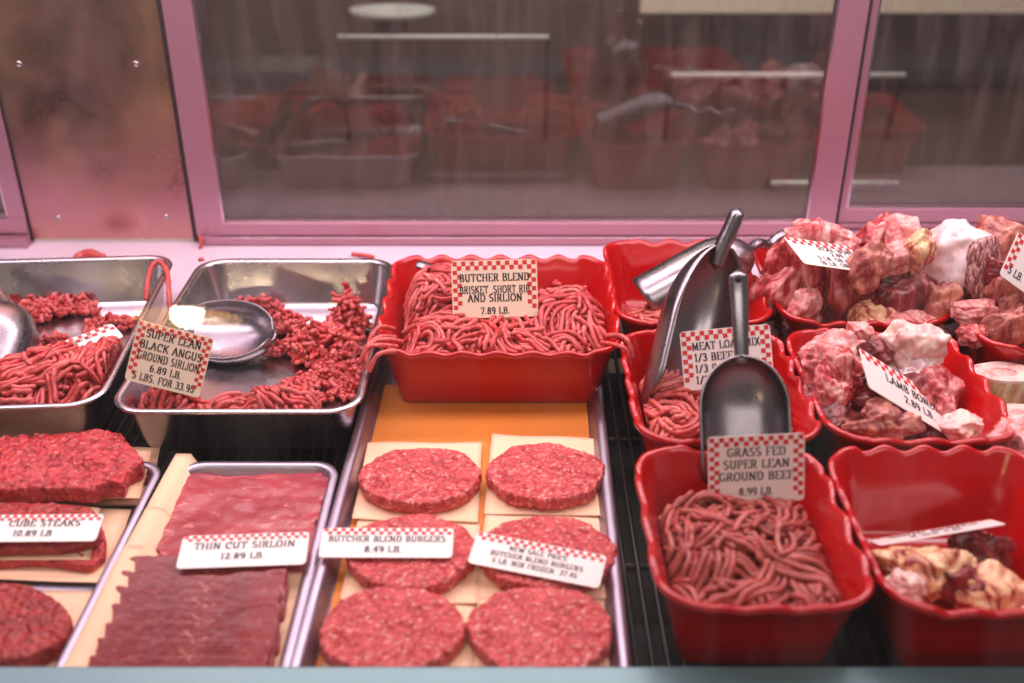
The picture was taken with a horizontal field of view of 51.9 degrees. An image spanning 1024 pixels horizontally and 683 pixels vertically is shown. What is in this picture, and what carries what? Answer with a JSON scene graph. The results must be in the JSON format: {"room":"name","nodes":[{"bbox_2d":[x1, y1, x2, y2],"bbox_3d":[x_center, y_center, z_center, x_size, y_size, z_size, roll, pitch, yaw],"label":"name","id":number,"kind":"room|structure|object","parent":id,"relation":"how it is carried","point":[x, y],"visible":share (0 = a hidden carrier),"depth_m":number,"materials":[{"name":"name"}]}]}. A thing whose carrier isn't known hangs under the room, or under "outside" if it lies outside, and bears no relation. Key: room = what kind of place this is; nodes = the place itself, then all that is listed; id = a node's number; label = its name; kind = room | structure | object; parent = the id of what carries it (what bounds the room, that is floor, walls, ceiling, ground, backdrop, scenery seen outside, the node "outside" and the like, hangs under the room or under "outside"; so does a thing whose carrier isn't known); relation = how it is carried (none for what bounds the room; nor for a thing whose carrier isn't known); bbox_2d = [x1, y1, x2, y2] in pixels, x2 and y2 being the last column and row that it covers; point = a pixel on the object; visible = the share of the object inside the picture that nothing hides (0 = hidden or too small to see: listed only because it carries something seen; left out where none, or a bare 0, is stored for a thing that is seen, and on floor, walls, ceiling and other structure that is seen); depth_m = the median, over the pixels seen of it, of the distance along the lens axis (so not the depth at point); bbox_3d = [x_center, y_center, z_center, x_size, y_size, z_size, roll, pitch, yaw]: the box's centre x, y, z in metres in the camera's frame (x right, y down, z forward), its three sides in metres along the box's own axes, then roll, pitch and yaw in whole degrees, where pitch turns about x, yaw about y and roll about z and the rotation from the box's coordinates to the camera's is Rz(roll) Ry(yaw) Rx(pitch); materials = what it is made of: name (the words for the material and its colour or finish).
{"room":"food shop","nodes":[
{"label":"food shop","id":0,"kind":"room"},
{"bbox_2d":[0,0,198,238],"bbox_3d":[-0.575,-0.455,1.371,0.246,0.694,0.006,0,29,0],"label":"wall","id":1,"kind":"structure","parent":0,"point":[85,95],"depth_m":1.45,"materials":[{"name":"metal"}]},
{"bbox_2d":[0,98,34,248],"bbox_3d":[-0.976,-0.471,1.356,0.556,0.750,0.040,0,29,0],"label":"window","id":2,"kind":"structure","parent":1,"relation":"in","point":[14,230],"depth_m":1.51,"materials":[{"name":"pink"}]},
{"bbox_2d":[156,0,869,244],"bbox_3d":[0.002,-0.476,1.362,0.931,0.748,0.033,0,29,0],"label":"window","id":3,"kind":"structure","parent":1,"relation":"in","point":[181,17],"depth_m":1.51,"materials":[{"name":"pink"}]},
{"bbox_2d":[226,215,803,217],"bbox_3d":[0.000,-0.165,1.621,2.600,0.018,0.116,0,29,0],"label":"trim","id":4,"kind":"structure","parent":3,"relation":"attached to","point":[228,216],"depth_m":1.66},
{"bbox_2d":[0,239,776,352],"bbox_3d":[0.000,-0.071,1.425,2.600,0.020,0.330,0,29,0],"label":"ledge","id":5,"kind":"structure","parent":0,"point":[184,254],"depth_m":1.51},
{"bbox_2d":[835,0,1023,233],"bbox_3d":[0.861,-0.476,1.365,0.787,0.750,0.040,0,29,0],"label":"window","id":6,"kind":"structure","parent":5,"relation":"on","point":[852,217],"depth_m":1.52,"materials":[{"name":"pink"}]},
{"bbox_2d":[103,373,901,666],"bbox_3d":[0.000,0.235,0.994,2.600,0.055,0.720,0,29,0],"label":"shelf","id":7,"kind":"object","parent":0,"point":[629,558],"depth_m":1.02,"materials":[{"name":"black"}]},
{"bbox_2d":[104,350,897,666],"bbox_3d":[0.000,0.165,0.987,2.404,0.011,0.658,0,29,0],"label":"wire rack","id":8,"kind":"object","parent":7,"relation":"on","point":[636,566],"visible":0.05,"depth_m":0.93,"materials":[{"name":"grey metal"}]},
{"bbox_2d":[0,461,160,666],"bbox_3d":[-0.480,0.205,0.877,0.292,0.020,0.338,0,29,0],"label":"tray","id":9,"kind":"object","parent":8,"relation":"on","point":[153,472],"visible":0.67,"depth_m":0.89,"materials":[{"name":"silver metal"}]},
{"bbox_2d":[0,509,131,582],"bbox_3d":[-0.439,0.178,0.936,0.190,0.002,0.108,0,29,0],"label":"paper sheet","id":10,"kind":"object","parent":9,"relation":"on","point":[114,522],"visible":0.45,"depth_m":0.90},
{"bbox_2d":[0,526,106,572],"bbox_3d":[-0.432,0.174,0.932,0.166,0.011,0.081,0,29,0],"label":"steak","id":11,"kind":"object","parent":10,"relation":"on","point":[98,554],"visible":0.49,"depth_m":0.90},
{"bbox_2d":[0,507,99,559],"bbox_3d":[-0.445,0.167,0.937,0.168,0.001,0.084,0,29,0],"label":"paper sheet","id":12,"kind":"object","parent":11,"relation":"on","point":[87,554],"visible":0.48,"depth_m":0.90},
{"bbox_2d":[0,502,100,555],"bbox_3d":[-0.433,0.164,0.929,0.148,0.011,0.068,0,29,0],"label":"steak","id":13,"kind":"object","parent":12,"relation":"on","point":[13,508],"visible":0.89,"depth_m":0.91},
{"bbox_2d":[0,514,103,541],"bbox_3d":[-0.410,0.161,0.909,0.109,0.008,0.029,0,29,0],"label":"price card","id":14,"kind":"object","parent":13,"relation":"on","point":[44,527],"visible":1,"depth_m":0.91,"materials":[{"name":"white"}]},
{"bbox_2d":[40,590,92,666],"bbox_3d":[-0.407,0.233,0.835,0.146,0.002,0.111,0,29,0],"label":"paper sheet","id":15,"kind":"object","parent":9,"relation":"on","point":[74,602],"visible":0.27,"depth_m":0.87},
{"bbox_2d":[0,583,73,666],"bbox_3d":[-0.405,0.226,0.828,0.125,0.019,0.094,0,29,0],"label":"patty","id":16,"kind":"object","parent":15,"relation":"on","point":[35,628],"visible":1,"depth_m":0.82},
{"bbox_2d":[25,447,159,504],"bbox_3d":[-0.461,0.129,1.028,0.245,0.002,0.103,0,29,0],"label":"paper sheet","id":17,"kind":"object","parent":9,"relation":"on","point":[155,451],"visible":0.09,"depth_m":0.99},
{"bbox_2d":[143,473,147,485],"bbox_3d":[-0.459,0.127,1.018,0.222,0.011,0.085,0,29,0],"label":"steak","id":18,"kind":"object","parent":17,"relation":"on","point":[146,476],"visible":0.02,"depth_m":1.01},
{"bbox_2d":[107,450,151,498],"bbox_3d":[-0.457,0.124,1.010,0.231,0.003,0.077,1,29,2],"label":"paper sheet","id":19,"kind":"object","parent":18,"relation":"on","point":[134,490],"visible":0.19,"depth_m":0.99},
{"bbox_2d":[0,429,144,502],"bbox_3d":[-0.445,0.117,1.000,0.195,0.019,0.103,0,29,0],"label":"steak","id":20,"kind":"object","parent":19,"relation":"on","point":[94,465],"visible":1,"depth_m":0.99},
{"bbox_2d":[0,255,172,437],"bbox_3d":[-0.548,0.005,1.201,0.262,0.060,0.366,-2,29,-4],"label":"pan","id":21,"kind":"object","parent":8,"relation":"on","point":[117,283],"visible":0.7,"depth_m":1.34,"materials":[{"name":"silver metal"}]},
{"bbox_2d":[0,286,38,357],"bbox_3d":[-0.593,-0.013,1.207,0.105,0.078,0.199,0,29,0],"label":"scoop","id":22,"kind":"object","parent":21,"relation":"in","point":[18,328],"visible":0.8,"depth_m":1.18,"materials":[{"name":"silver metal"}]},
{"bbox_2d":[0,335,121,404],"bbox_3d":[-0.505,0.042,1.107,0.171,0.078,0.132,-2,29,-3],"label":"beef","id":23,"kind":"object","parent":21,"relation":"in","point":[63,371],"visible":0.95,"depth_m":1.08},
{"bbox_2d":[7,292,138,345],"bbox_3d":[-0.551,-0.042,1.314,0.118,0.030,0.178,-22,36,-35],"label":"beef","id":24,"kind":"object","parent":21,"relation":"in","point":[40,309],"visible":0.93,"depth_m":1.31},
{"bbox_2d":[114,258,391,449],"bbox_3d":[-0.272,0.007,1.198,0.250,0.060,0.366,0,29,0],"label":"pan","id":25,"kind":"object","parent":8,"relation":"on","point":[305,285],"visible":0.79,"depth_m":1.20,"materials":[{"name":"silver metal"}]},
{"bbox_2d":[137,381,322,408],"bbox_3d":[-0.287,0.066,1.079,0.189,0.060,0.060,0,29,0],"label":"beef","id":26,"kind":"object","parent":25,"relation":"in","point":[287,395],"visible":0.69,"depth_m":1.06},
{"bbox_2d":[125,320,212,396],"bbox_3d":[-0.340,0.018,1.043,0.086,0.075,0.023,0,29,0],"label":"price card","id":27,"kind":"object","parent":26,"relation":"on","point":[162,357],"visible":1,"depth_m":1.04,"materials":[{"name":"beige"}]},
{"bbox_2d":[188,299,275,364],"bbox_3d":[-0.359,-0.008,1.232,0.173,0.053,0.088,0,29,0],"label":"scoop","id":28,"kind":"object","parent":25,"relation":"in","point":[241,331],"visible":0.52,"depth_m":1.25,"materials":[{"name":"silver metal"}]},
{"bbox_2d":[236,293,308,356],"bbox_3d":[-0.296,-0.033,1.291,0.077,0.036,0.180,-17,33,-28],"label":"beef","id":29,"kind":"object","parent":25,"relation":"in","point":[286,321],"visible":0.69,"depth_m":1.27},
{"bbox_2d":[279,281,373,402],"bbox_3d":[-0.217,-0.009,1.215,0.101,0.066,0.220,0,29,0],"label":"beef","id":30,"kind":"object","parent":25,"relation":"in","point":[309,346],"visible":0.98,"depth_m":1.21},
{"bbox_2d":[188,461,337,666],"bbox_3d":[-0.243,0.205,0.877,0.157,0.020,0.338,0,29,0],"label":"tray","id":31,"kind":"object","parent":8,"relation":"on","point":[222,468],"visible":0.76,"depth_m":0.99,"materials":[{"name":"silver metal"}]},
{"bbox_2d":[100,507,170,592],"bbox_3d":[-0.252,0.184,0.902,0.160,0.021,0.114,0,29,0],"label":"paper sheet","id":32,"kind":"object","parent":31,"relation":"on","point":[148,531],"visible":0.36,"depth_m":0.92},
{"bbox_2d":[88,655,269,666],"bbox_3d":[-0.247,0.253,0.776,0.143,0.021,0.042,0,29,0],"label":"slice","id":33,"kind":"object","parent":31,"relation":"on","point":[132,660],"visible":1,"depth_m":0.79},
{"bbox_2d":[63,545,301,666],"bbox_3d":[-0.252,0.216,0.842,0.159,0.020,0.144,0,29,0],"label":"paper sheet","id":34,"kind":"object","parent":31,"relation":"on","point":[85,646],"visible":0.27,"depth_m":0.84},
{"bbox_2d":[95,636,272,666],"bbox_3d":[-0.249,0.244,0.792,0.137,0.021,0.044,0,29,0],"label":"slice","id":35,"kind":"object","parent":34,"relation":"on","point":[107,648],"visible":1,"depth_m":0.80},
{"bbox_2d":[104,620,279,666],"bbox_3d":[-0.250,0.236,0.809,0.140,0.021,0.042,0,29,0],"label":"slice","id":36,"kind":"object","parent":34,"relation":"on","point":[152,629],"visible":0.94,"depth_m":0.81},
{"bbox_2d":[112,602,282,656],"bbox_3d":[-0.250,0.226,0.825,0.141,0.022,0.044,0,29,0],"label":"slice","id":37,"kind":"object","parent":34,"relation":"on","point":[206,614],"visible":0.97,"depth_m":0.83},
{"bbox_2d":[116,586,281,605],"bbox_3d":[-0.254,0.218,0.840,0.138,0.022,0.046,0,29,0],"label":"slice","id":38,"kind":"object","parent":34,"relation":"on","point":[128,596],"visible":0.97,"depth_m":0.85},
{"bbox_2d":[121,569,287,621],"bbox_3d":[-0.253,0.209,0.857,0.142,0.023,0.046,0,29,0],"label":"slice","id":39,"kind":"object","parent":34,"relation":"on","point":[155,581],"visible":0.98,"depth_m":0.86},
{"bbox_2d":[129,554,288,602],"bbox_3d":[-0.255,0.200,0.873,0.141,0.023,0.049,0,29,0],"label":"slice","id":40,"kind":"object","parent":34,"relation":"on","point":[143,564],"visible":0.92,"depth_m":0.88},
{"bbox_2d":[176,532,308,568],"bbox_3d":[-0.226,0.175,0.886,0.106,0.007,0.035,-2,29,-3],"label":"price card","id":41,"kind":"object","parent":40,"relation":"on","point":[265,549],"visible":1,"depth_m":0.89,"materials":[{"name":"white"}]},
{"bbox_2d":[156,472,327,571],"bbox_3d":[-0.248,0.161,0.954,0.163,0.010,0.143,0,29,0],"label":"sliced sirloin","id":42,"kind":"object","parent":31,"relation":"on","point":[207,504],"visible":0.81,"depth_m":0.96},
{"bbox_2d":[147,453,196,549],"bbox_3d":[-0.247,0.153,0.964,0.168,0.020,0.146,0,29,0],"label":"paper sheet","id":43,"kind":"object","parent":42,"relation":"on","point":[171,484],"visible":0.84,"depth_m":0.98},
{"bbox_2d":[289,348,631,666],"bbox_3d":[-0.033,0.113,1.047,0.271,0.020,0.664,0,29,0],"label":"tray","id":44,"kind":"object","parent":8,"relation":"on","point":[306,650],"visible":0.22,"depth_m":0.94,"materials":[{"name":"silver metal"}]},
{"bbox_2d":[316,385,588,666],"bbox_3d":[-0.028,0.155,0.982,0.252,0.001,0.443,0,29,0],"label":"liner","id":45,"kind":"object","parent":44,"relation":"in","point":[398,420],"visible":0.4,"depth_m":1.11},
{"bbox_2d":[321,603,475,666],"bbox_3d":[-0.089,0.235,0.830,0.120,0.003,0.102,0,29,0],"label":"paper sheet","id":46,"kind":"object","parent":45,"relation":"on","point":[464,658],"visible":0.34,"depth_m":0.82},
{"bbox_2d":[319,586,465,666],"bbox_3d":[-0.093,0.229,0.826,0.115,0.016,0.098,0,29,0],"label":"patty","id":47,"kind":"object","parent":46,"relation":"on","point":[385,626],"visible":0.98,"depth_m":0.82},
{"bbox_2d":[340,519,479,603],"bbox_3d":[-0.085,0.189,0.912,0.114,0.003,0.110,0,29,0],"label":"paper sheet","id":48,"kind":"object","parent":45,"relation":"on","point":[466,590],"visible":0.23,"depth_m":0.88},
{"bbox_2d":[345,513,474,594],"bbox_3d":[-0.087,0.183,0.906,0.112,0.016,0.099,0,29,0],"label":"patty","id":49,"kind":"object","parent":48,"relation":"on","point":[437,576],"visible":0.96,"depth_m":0.88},
{"bbox_2d":[319,528,453,557],"bbox_3d":[-0.107,0.172,0.897,0.113,0.009,0.030,0,29,0],"label":"price card","id":50,"kind":"object","parent":49,"relation":"on","point":[335,542],"visible":1,"depth_m":0.90,"materials":[{"name":"white"}]},
{"bbox_2d":[352,442,481,522],"bbox_3d":[-0.088,0.133,1.011,0.116,0.003,0.129,0,29,0],"label":"paper sheet","id":51,"kind":"object","parent":45,"relation":"on","point":[363,509],"visible":0.41,"depth_m":0.99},
{"bbox_2d":[357,448,481,513],"bbox_3d":[-0.087,0.131,0.999,0.116,0.016,0.092,4,29,6],"label":"patty","id":52,"kind":"object","parent":51,"relation":"on","point":[419,480],"visible":1,"depth_m":0.99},
{"bbox_2d":[471,597,608,666],"bbox_3d":[0.027,0.236,0.829,0.122,0.003,0.099,0,29,0],"label":"paper sheet","id":53,"kind":"object","parent":45,"relation":"on","point":[476,662],"visible":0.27,"depth_m":0.81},
{"bbox_2d":[465,585,611,666],"bbox_3d":[0.021,0.228,0.826,0.116,0.016,0.102,0,29,0],"label":"patty","id":54,"kind":"object","parent":53,"relation":"on","point":[558,625],"visible":0.97,"depth_m":0.82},
{"bbox_2d":[476,514,605,598],"bbox_3d":[0.028,0.185,0.920,0.118,0.003,0.117,0,29,0],"label":"paper sheet","id":55,"kind":"object","parent":45,"relation":"on","point":[487,588],"visible":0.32,"depth_m":0.95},
{"bbox_2d":[479,516,617,592],"bbox_3d":[0.031,0.183,0.906,0.121,0.016,0.094,0,29,0],"label":"patty","id":56,"kind":"object","parent":55,"relation":"on","point":[571,533],"visible":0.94,"depth_m":0.91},
{"bbox_2d":[468,532,605,587],"bbox_3d":[0.021,0.181,0.877,0.112,0.011,0.030,8,30,14],"label":"price card","id":57,"kind":"object","parent":56,"relation":"on","point":[552,562],"visible":1,"depth_m":0.88,"materials":[{"name":"white"}]},
{"bbox_2d":[484,433,599,515],"bbox_3d":[0.035,0.127,1.022,0.122,0.003,0.136,0,29,0],"label":"paper sheet","id":58,"kind":"object","parent":45,"relation":"on","point":[500,443],"visible":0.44,"depth_m":1.05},
{"bbox_2d":[486,442,604,510],"bbox_3d":[0.032,0.128,1.005,0.115,0.016,0.094,0,29,0],"label":"patty","id":59,"kind":"object","parent":58,"relation":"on","point":[547,476],"visible":1,"depth_m":0.99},
{"bbox_2d":[374,254,620,401],"bbox_3d":[-0.015,-0.015,1.207,0.265,0.079,0.249,0,29,0],"label":"tub","id":60,"kind":"object","parent":44,"relation":"on","point":[427,375],"visible":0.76,"depth_m":1.12,"materials":[{"name":"red plastic"}]},
{"bbox_2d":[358,262,634,372],"bbox_3d":[-0.019,-0.017,1.182,0.288,0.100,0.217,-1,29,-2],"label":"beef","id":61,"kind":"object","parent":60,"relation":"in","point":[569,317],"visible":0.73,"depth_m":1.13,"materials":[{"name":"food"}]},
{"bbox_2d":[451,259,537,317],"bbox_3d":[-0.019,-0.058,1.153,0.095,0.061,0.025,0,29,0],"label":"price card","id":62,"kind":"object","parent":61,"relation":"on","point":[480,288],"visible":1,"depth_m":1.15,"materials":[{"name":"beige"}]},
{"bbox_2d":[603,239,772,334],"bbox_3d":[0.201,-0.040,1.259,0.179,0.085,0.231,0,29,0],"label":"tub","id":63,"kind":"object","parent":8,"relation":"on","point":[626,260],"visible":0.34,"depth_m":1.33,"materials":[{"name":"red plastic"}]},
{"bbox_2d":[625,303,660,320],"bbox_3d":[0.198,-0.012,1.207,0.141,0.067,0.081,0,29,0],"label":"beef","id":64,"kind":"object","parent":63,"relation":"in","point":[643,313],"visible":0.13,"depth_m":1.19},
{"bbox_2d":[631,230,785,310],"bbox_3d":[0.257,-0.090,1.229,0.245,0.071,0.072,-9,30,-17],"label":"scoop","id":65,"kind":"object","parent":64,"relation":"on","point":[653,284],"visible":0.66,"depth_m":1.20,"materials":[{"name":"silver metal"}]},
{"bbox_2d":[620,329,820,451],"bbox_3d":[0.198,0.073,1.051,0.175,0.085,0.217,0,29,0],"label":"tub","id":66,"kind":"object","parent":8,"relation":"on","point":[803,419],"visible":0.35,"depth_m":1.03,"materials":[{"name":"red plastic"}]},
{"bbox_2d":[639,369,792,439],"bbox_3d":[0.197,0.077,1.040,0.143,0.071,0.160,0,29,0],"label":"beef","id":67,"kind":"object","parent":66,"relation":"in","point":[671,409],"visible":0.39,"depth_m":1.01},
{"bbox_2d":[640,208,744,409],"bbox_3d":[0.185,-0.016,1.048,0.080,0.209,0.143,12,31,20],"label":"scoop","id":68,"kind":"object","parent":67,"relation":"in","point":[698,298],"visible":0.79,"depth_m":1.07,"materials":[{"name":"silver metal"}]},
{"bbox_2d":[680,324,772,389],"bbox_3d":[0.209,0.016,1.025,0.092,0.061,0.026,0,29,0],"label":"price card","id":69,"kind":"object","parent":67,"relation":"on","point":[701,350],"visible":0.55,"depth_m":1.02,"materials":[{"name":"white"}]},
{"bbox_2d":[635,445,873,663],"bbox_3d":[0.187,0.177,0.862,0.167,0.085,0.208,0,29,0],"label":"tub","id":70,"kind":"object","parent":8,"relation":"on","point":[704,633],"visible":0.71,"depth_m":0.80,"materials":[{"name":"red plastic"}]},
{"bbox_2d":[699,269,791,482],"bbox_3d":[0.203,0.035,0.932,0.081,0.171,0.108,0,29,0],"label":"scoop","id":71,"kind":"object","parent":70,"relation":"in","point":[743,394],"visible":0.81,"depth_m":0.94,"materials":[{"name":"silver metal"}]},
{"bbox_2d":[699,355,791,482],"bbox_3d":[0.204,0.071,0.930,0.080,0.110,0.067,0,29,0],"label":"bowl","id":72,"kind":"object","parent":71,"relation":"on","point":[742,395],"depth_m":0.94,"materials":[{"name":"silver metal"}]},
{"bbox_2d":[658,490,840,605],"bbox_3d":[0.187,0.178,0.850,0.130,0.074,0.151,0,29,0],"label":"beef","id":73,"kind":"object","parent":70,"relation":"in","point":[732,550],"visible":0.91,"depth_m":0.82,"materials":[{"name":"food"}]},
{"bbox_2d":[708,433,804,503],"bbox_3d":[0.206,0.108,0.890,0.084,0.062,0.017,0,29,0],"label":"price card","id":74,"kind":"object","parent":73,"relation":"on","point":[747,467],"visible":1,"depth_m":0.89,"materials":[{"name":"white"}]},
{"bbox_2d":[754,239,949,372],"bbox_3d":[0.392,-0.040,1.259,0.193,0.085,0.231,0,29,0],"label":"tub","id":75,"kind":"object","parent":8,"relation":"on","point":[795,323],"visible":0.22,"depth_m":1.16,"materials":[{"name":"red plastic"}]},
{"bbox_2d":[748,266,801,322],"bbox_3d":[0.305,-0.060,1.212,0.064,0.088,0.056,0,29,0],"label":"bone","id":76,"kind":"object","parent":75,"relation":"in","point":[781,286],"visible":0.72,"depth_m":1.19},
{"bbox_2d":[761,217,839,288],"bbox_3d":[0.329,-0.099,1.199,0.083,0.092,0.068,0,29,0],"label":"bone","id":77,"kind":"object","parent":76,"relation":"on","point":[780,255],"visible":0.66,"depth_m":1.18},
{"bbox_2d":[822,245,860,322],"bbox_3d":[0.380,-0.052,1.194,0.058,0.115,0.039,0,29,0],"label":"bone","id":78,"kind":"object","parent":75,"relation":"in","point":[837,290],"visible":0.41,"depth_m":1.18},
{"bbox_2d":[847,299,896,321],"bbox_3d":[0.402,-0.028,1.174,0.047,0.045,0.045,-10,30,-17],"label":"bone","id":79,"kind":"object","parent":75,"relation":"in","point":[865,310],"visible":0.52,"depth_m":1.16},
{"bbox_2d":[847,239,893,294],"bbox_3d":[0.384,-0.080,1.135,0.047,0.061,0.034,10,30,18],"label":"bone","id":80,"kind":"object","parent":79,"relation":"on","point":[871,263],"visible":1,"depth_m":1.12},
{"bbox_2d":[850,267,937,312],"bbox_3d":[0.428,-0.048,1.179,0.101,0.080,0.053,0,29,0],"label":"bone","id":81,"kind":"object","parent":75,"relation":"in","point":[903,292],"visible":0.44,"depth_m":1.16},
{"bbox_2d":[886,234,936,275],"bbox_3d":[0.427,-0.092,1.158,0.086,0.054,0.042,0,29,0],"label":"bone","id":82,"kind":"object","parent":81,"relation":"on","point":[901,259],"visible":0.44,"depth_m":1.15},
{"bbox_2d":[784,237,889,275],"bbox_3d":[0.356,-0.093,1.151,0.118,0.042,0.049,-9,30,-17],"label":"price card","id":83,"kind":"object","parent":82,"relation":"on","point":[810,252],"visible":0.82,"depth_m":1.14,"materials":[{"name":"white"}]},
{"bbox_2d":[923,281,963,324],"bbox_3d":[0.472,-0.035,1.176,0.046,0.080,0.039,0,29,0],"label":"bone","id":84,"kind":"object","parent":75,"relation":"in","point":[940,298],"visible":0.56,"depth_m":1.16},
{"bbox_2d":[922,219,1001,300],"bbox_3d":[0.492,-0.078,1.177,0.093,0.113,0.080,0,29,0],"label":"bone","id":85,"kind":"object","parent":75,"relation":"in","point":[963,249],"visible":0.59,"depth_m":1.15},
{"bbox_2d":[786,327,1014,469],"bbox_3d":[0.376,0.072,1.053,0.183,0.085,0.217,0,29,0],"label":"tub","id":86,"kind":"object","parent":8,"relation":"on","point":[977,398],"visible":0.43,"depth_m":1.01,"materials":[{"name":"red plastic"}]},
{"bbox_2d":[803,363,852,415],"bbox_3d":[0.302,0.058,1.026,0.055,0.072,0.050,0,29,0],"label":"bone","id":87,"kind":"object","parent":86,"relation":"in","point":[824,386],"visible":0.59,"depth_m":1.01},
{"bbox_2d":[797,347,866,401],"bbox_3d":[0.315,0.038,1.040,0.071,0.070,0.048,-8,30,-15],"label":"bone","id":88,"kind":"object","parent":86,"relation":"in","point":[842,363],"visible":0.7,"depth_m":1.02},
{"bbox_2d":[841,397,925,439],"bbox_3d":[0.346,0.076,0.983,0.082,0.040,0.036,0,29,0],"label":"bone","id":89,"kind":"object","parent":86,"relation":"in","point":[881,418],"visible":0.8,"depth_m":0.97},
{"bbox_2d":[859,349,942,432],"bbox_3d":[0.385,0.053,1.016,0.121,0.092,0.048,-5,29,-9],"label":"price card","id":90,"kind":"object","parent":86,"relation":"in","point":[881,378],"visible":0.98,"depth_m":1.01,"materials":[{"name":"white"}]},
{"bbox_2d":[889,357,939,374],"bbox_3d":[0.407,0.031,1.063,0.051,0.048,0.044,-11,31,-20],"label":"bone","id":91,"kind":"object","parent":86,"relation":"in","point":[916,366],"visible":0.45,"depth_m":1.05},
{"bbox_2d":[877,318,950,368],"bbox_3d":[0.407,0.005,1.064,0.078,0.054,0.043,0,29,0],"label":"bone","id":92,"kind":"object","parent":91,"relation":"on","point":[912,341],"visible":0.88,"depth_m":1.05},
{"bbox_2d":[918,365,964,415],"bbox_3d":[0.422,0.051,1.054,0.053,0.055,0.057,9,30,16],"label":"bone","id":93,"kind":"object","parent":86,"relation":"in","point":[949,387],"visible":0.61,"depth_m":1.04},
{"bbox_2d":[939,409,983,439],"bbox_3d":[0.419,0.081,0.984,0.038,0.029,0.033,-13,31,-23],"label":"bone","id":94,"kind":"object","parent":86,"relation":"in","point":[959,424],"visible":0.88,"depth_m":0.97},
{"bbox_2d":[828,444,1023,666],"bbox_3d":[0.364,0.178,0.860,0.189,0.085,0.213,0,29,0],"label":"tub","id":95,"kind":"object","parent":8,"relation":"on","point":[884,490],"visible":0.77,"depth_m":0.93,"materials":[{"name":"red plastic"}]},
{"bbox_2d":[871,544,977,603],"bbox_3d":[0.336,0.184,0.852,0.083,0.049,0.062,-4,29,-7],"label":"bone","id":96,"kind":"object","parent":95,"relation":"in","point":[930,562],"visible":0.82,"depth_m":0.84},
{"bbox_2d":[870,519,1004,545],"bbox_3d":[0.360,0.162,0.894,0.105,0.044,0.035,0,29,0],"label":"price card","id":97,"kind":"object","parent":95,"relation":"in","point":[981,524],"visible":1,"depth_m":0.89,"materials":[{"name":"white"}]},
{"bbox_2d":[937,565,985,609],"bbox_3d":[0.355,0.195,0.851,0.048,0.049,0.046,0,29,0],"label":"bone","id":98,"kind":"object","parent":95,"relation":"in","point":[958,580],"visible":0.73,"depth_m":0.83},
{"bbox_2d":[947,529,1015,567],"bbox_3d":[0.397,0.183,0.896,0.059,0.047,0.040,6,29,10],"label":"bone","id":99,"kind":"object","parent":95,"relation":"in","point":[983,546],"visible":0.54,"depth_m":0.89},
{"bbox_2d":[952,559,1023,610],"bbox_3d":[0.383,0.199,0.848,0.075,0.038,0.052,0,29,0],"label":"bone","id":100,"kind":"object","parent":95,"relation":"in","point":[1004,590],"visible":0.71,"depth_m":0.83},
{"bbox_2d":[943,319,1023,364],"bbox_3d":[0.594,-0.012,1.208,0.208,0.085,0.231,0,29,0],"label":"tub","id":101,"kind":"object","parent":8,"relation":"on","point":[991,350],"visible":0.13,"depth_m":1.11,"materials":[{"name":"red plastic"}]},
{"bbox_2d":[975,214,1023,261],"bbox_3d":[0.551,-0.106,1.196,0.082,0.071,0.052,0,29,0],"label":"bone","id":102,"kind":"object","parent":101,"relation":"in","point":[1004,229],"visible":0.26,"depth_m":1.18},
{"bbox_2d":[978,302,1023,344],"bbox_3d":[0.531,-0.015,1.131,0.075,0.051,0.034,0,29,0],"label":"bone","id":103,"kind":"object","parent":101,"relation":"in","point":[1003,326],"visible":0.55,"depth_m":1.12},
{"bbox_3d":[0.560,0.163,0.954,0.165,0.020,0.400,0,29,0],"label":"tray","id":104,"kind":"object","parent":8,"relation":"on","visible":0},
{"bbox_2d":[974,361,1023,403],"bbox_3d":[0.509,0.056,1.102,0.065,0.058,0.042,0,29,0],"label":"bone","id":105,"kind":"object","parent":104,"relation":"on","point":[1006,379],"visible":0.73,"depth_m":1.08},
{"bbox_2d":[0,667,1023,682],"bbox_3d":[0.000,0.300,0.745,2.600,0.080,0.112,0,29,0],"label":"trim","id":106,"kind":"structure","parent":7,"relation":"on","point":[7,674],"depth_m":0.77,"materials":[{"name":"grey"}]},
{"bbox_2d":[197,0,1023,82],"bbox_3d":[0.100,-1.218,2.610,4.600,1.540,0.050,0,29,0],"label":"wall","id":107,"kind":"structure","parent":0,"point":[244,41],"depth_m":2.81,"materials":[{"name":"paint"}]},
{"bbox_2d":[604,358,623,372],"bbox_3d":[0.100,-0.216,2.360,4.600,0.020,1.450,0,29,0],"label":"floor","id":108,"kind":"structure","parent":0,"point":[611,365],"depth_m":1.86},
{"bbox_2d":[0,83,1023,214],"bbox_3d":[0.100,-0.386,2.463,3.400,0.180,0.995,0,29,0],"label":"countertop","id":109,"kind":"structure","parent":108,"relation":"on","point":[283,148],"depth_m":2.36,"materials":[{"name":"grey metal"}]},
{"bbox_2d":[349,4,434,122],"bbox_3d":[-0.277,-0.653,2.491,0.200,0.261,0.120,0,29,0],"label":"table","id":110,"kind":"object","parent":109,"relation":"on","point":[394,59],"visible":1,"depth_m":2.47,"materials":[{"name":"white"}]},
{"bbox_2d":[336,33,549,139],"bbox_3d":[-0.148,-0.559,2.337,0.460,0.248,0.050,0,29,0],"label":"bar","id":111,"kind":"object","parent":109,"relation":"on","point":[340,36],"visible":1,"depth_m":2.26,"materials":[{"name":"white"}]},
{"bbox_2d":[662,70,906,140],"bbox_3d":[0.605,-0.524,2.356,0.520,0.168,0.051,0,29,0],"label":"bar","id":112,"kind":"object","parent":109,"relation":"on","point":[899,75],"visible":1,"depth_m":2.30,"materials":[{"name":"white"}]},
{"bbox_2d":[639,0,1023,106],"bbox_3d":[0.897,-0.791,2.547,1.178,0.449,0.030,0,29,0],"label":"table","id":113,"kind":"object","parent":109,"relation":"on","point":[688,10],"visible":1,"depth_m":2.53,"materials":[{"name":"beige"}]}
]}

